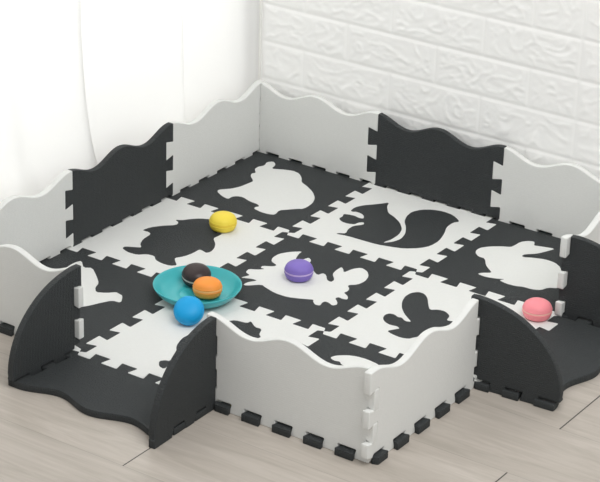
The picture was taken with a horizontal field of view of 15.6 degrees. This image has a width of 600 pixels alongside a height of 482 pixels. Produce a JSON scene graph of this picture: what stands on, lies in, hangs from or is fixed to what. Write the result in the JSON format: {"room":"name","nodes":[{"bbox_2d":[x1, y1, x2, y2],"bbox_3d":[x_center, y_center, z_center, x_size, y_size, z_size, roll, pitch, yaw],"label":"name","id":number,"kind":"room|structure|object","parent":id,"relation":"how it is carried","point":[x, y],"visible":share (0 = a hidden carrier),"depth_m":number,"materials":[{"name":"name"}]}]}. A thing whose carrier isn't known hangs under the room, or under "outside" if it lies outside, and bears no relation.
{"room":"children's room","nodes":[
{"label":"children's room","id":0,"kind":"room"},
{"bbox_2d":[0,0,259,202],"bbox_3d":[-0.763,-0.929,3.345,0.061,2.410,2.349,18,29,32],"label":"sheer curtain","id":1,"kind":"object","parent":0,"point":[81,80],"visible":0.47,"depth_m":4.27,"materials":[{"name":"white fabric"}]},
{"bbox_2d":[0,333,599,481],"bbox_3d":[0.116,0.511,3.183,4.200,0.020,2.720,17,29,30],"label":"floor","id":2,"kind":"structure","parent":0,"point":[485,437],"depth_m":3.53,"materials":[{"name":"grey wood"}]},
{"bbox_2d":[0,170,73,261],"bbox_3d":[-0.533,-0.001,4.034,0.013,0.170,0.341,17,29,30],"label":"fence panel","id":3,"kind":"object","parent":2,"relation":"on","point":[36,224],"visible":0.75,"depth_m":4.08,"materials":[{"name":"white plastic"}]},
{"bbox_2d":[0,244,83,351],"bbox_3d":[-0.505,0.085,3.846,0.311,0.170,0.013,17,29,30],"label":"fence panel","id":4,"kind":"object","parent":2,"relation":"on","point":[22,277],"visible":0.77,"depth_m":3.81,"materials":[{"name":"white plastic"}]},
{"bbox_2d":[8,264,80,380],"bbox_3d":[-0.434,0.146,3.719,0.013,0.170,0.176,18,29,32],"label":"curved fin","id":5,"kind":"object","parent":4,"relation":"attached to","point":[45,332],"visible":1,"depth_m":3.71,"materials":[{"name":"black rubber"}]},
{"bbox_2d":[8,350,206,435],"bbox_3d":[-0.313,0.254,3.678,0.329,0.013,0.162,17,29,30],"label":"tile","id":6,"kind":"object","parent":2,"relation":"on","point":[95,389],"visible":0.77,"depth_m":3.68,"materials":[{"name":"grey plastic"}]},
{"bbox_2d":[65,122,172,246],"bbox_3d":[-0.354,-0.104,4.273,0.013,0.170,0.334,17,29,30],"label":"fence panel","id":7,"kind":"object","parent":2,"relation":"on","point":[129,179],"visible":1,"depth_m":4.26,"materials":[{"name":"grey plastic"}]},
{"bbox_2d":[149,316,216,448],"bbox_3d":[-0.186,0.227,3.557,0.013,0.170,0.183,17,28,29],"label":"curved fin","id":8,"kind":"object","parent":2,"relation":"on","point":[187,385],"visible":1,"depth_m":3.55,"materials":[{"name":"black rubber"}]},
{"bbox_2d":[166,80,263,195],"bbox_3d":[-0.178,-0.207,4.510,0.013,0.170,0.335,17,29,30],"label":"fence panel","id":9,"kind":"object","parent":2,"relation":"on","point":[225,132],"visible":1,"depth_m":4.50,"materials":[{"name":"white plastic"}]},
{"bbox_2d":[0,151,567,464],"bbox_3d":[0.012,0.080,4.082,0.922,0.013,0.976,17,29,30],"label":"play mat","id":10,"kind":"object","parent":2,"relation":"on","point":[340,281],"depth_m":4.14,"materials":[{"name":"grey plastic"}]},
{"bbox_2d":[173,296,203,325],"bbox_3d":[-0.198,0.124,3.896,0.053,0.048,0.053,-15,30,-33],"label":"macaron","id":11,"kind":"object","parent":10,"relation":"on","point":[188,310],"visible":1,"depth_m":3.88,"materials":[{"name":"blue food"}]},
{"bbox_2d":[153,265,241,308],"bbox_3d":[-0.188,0.090,3.998,0.163,0.027,0.163,17,29,30],"label":"plate","id":12,"kind":"object","parent":10,"relation":"on","point":[169,285],"visible":0.59,"depth_m":4.01,"materials":[{"name":"teal ceramic"}]},
{"bbox_2d":[182,263,210,287],"bbox_3d":[-0.191,0.063,4.029,0.055,0.038,0.055,-14,29,-31],"label":"macaron","id":13,"kind":"object","parent":12,"relation":"on","point":[191,272],"visible":0.8,"depth_m":4.01,"materials":[{"name":"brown food"}]},
{"bbox_2d":[193,276,222,298],"bbox_3d":[-0.169,0.085,3.986,0.055,0.036,0.055,-4,25,-12],"label":"macaron","id":14,"kind":"object","parent":12,"relation":"on","point":[206,287],"visible":1,"depth_m":3.97,"materials":[{"name":"orange food"}]},
{"bbox_2d":[209,211,236,232],"bbox_3d":[-0.150,-0.039,4.274,0.055,0.034,0.055,17,29,30],"label":"macaron","id":15,"kind":"object","parent":10,"relation":"on","point":[219,221],"visible":1,"depth_m":4.26,"materials":[{"name":"yellow food"}]},
{"bbox_2d":[284,259,313,281],"bbox_3d":[-0.002,0.054,4.080,0.055,0.034,0.055,17,29,30],"label":"macaron","id":16,"kind":"object","parent":10,"relation":"on","point":[295,270],"visible":1,"depth_m":4.06,"materials":[{"name":"purple food"}]},
{"bbox_2d":[522,297,552,321],"bbox_3d":[0.430,0.123,3.958,0.055,0.034,0.055,17,29,30],"label":"macaron","id":17,"kind":"object","parent":10,"relation":"on","point":[537,309],"visible":1,"depth_m":3.94,"materials":[{"name":"pink food"}]},
{"bbox_2d":[207,311,378,462],"bbox_3d":[-0.016,0.236,3.547,0.331,0.170,0.013,17,29,30],"label":"fence panel","id":18,"kind":"object","parent":2,"relation":"on","point":[277,379],"visible":0.93,"depth_m":3.54,"materials":[{"name":"white plastic"}]},
{"bbox_2d":[257,82,380,183],"bbox_3d":[0.034,-0.222,4.558,0.306,0.170,0.013,17,29,30],"label":"fence panel","id":19,"kind":"object","parent":2,"relation":"on","point":[311,130],"visible":1,"depth_m":4.55,"materials":[{"name":"white plastic"}]},
{"bbox_2d":[361,298,479,459],"bbox_3d":[0.204,0.225,3.587,0.013,0.170,0.357,17,29,30],"label":"fence panel","id":20,"kind":"object","parent":2,"relation":"on","point":[440,362],"visible":1,"depth_m":3.57,"materials":[{"name":"white plastic"}]},
{"bbox_2d":[471,294,562,403],"bbox_3d":[0.365,0.188,3.680,0.176,0.170,0.013,15,28,27],"label":"curved fin","id":21,"kind":"object","parent":20,"relation":"attached to","point":[512,354],"visible":0.99,"depth_m":3.67,"materials":[{"name":"black rubber"}]},
{"bbox_2d":[367,113,506,219],"bbox_3d":[0.272,-0.148,4.412,0.316,0.170,0.013,17,29,30],"label":"fence panel","id":22,"kind":"object","parent":2,"relation":"on","point":[433,164],"visible":1,"depth_m":4.40,"materials":[{"name":"grey plastic"}]},
{"bbox_2d":[474,316,599,410],"bbox_3d":[0.449,0.208,3.831,0.162,0.013,0.344,17,29,30],"label":"platform","id":23,"kind":"object","parent":2,"relation":"on","point":[575,345],"visible":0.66,"depth_m":3.84,"materials":[{"name":"grey plastic"}]},
{"bbox_2d":[490,146,599,237],"bbox_3d":[0.522,-0.071,4.259,0.336,0.170,0.013,17,29,30],"label":"fence panel","id":24,"kind":"object","parent":2,"relation":"on","point":[561,199],"visible":0.81,"depth_m":4.28,"materials":[{"name":"white plastic"}]},
{"bbox_2d":[555,211,599,316],"bbox_3d":[0.563,0.017,4.068,0.013,0.170,0.332,17,29,30],"label":"fence panel","id":25,"kind":"object","parent":2,"relation":"on","point":[592,232],"visible":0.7,"depth_m":3.96,"materials":[{"name":"white plastic"}]},
{"bbox_2d":[558,235,599,327],"bbox_3d":[0.552,0.085,3.918,0.183,0.170,0.014,15,28,27],"label":"curved fin","id":26,"kind":"object","parent":2,"relation":"on","point":[581,294],"visible":1,"depth_m":3.93,"materials":[{"name":"black rubber"}]},
{"bbox_2d":[261,0,599,178],"bbox_3d":[0.700,-0.431,4.069,1.812,0.993,0.100,17,29,30],"label":"wall","id":27,"kind":"structure","parent":0,"point":[523,76],"depth_m":4.33,"materials":[{"name":"white brick"}]},
{"bbox_2d":[258,0,262,79],"bbox_3d":[-0.049,-0.663,4.527,0.004,0.993,0.102,17,29,30],"label":"trim","id":28,"kind":"structure","parent":27,"relation":"attached to","point":[261,1],"depth_m":4.59,"materials":[{"name":"white paint"}]}
]}

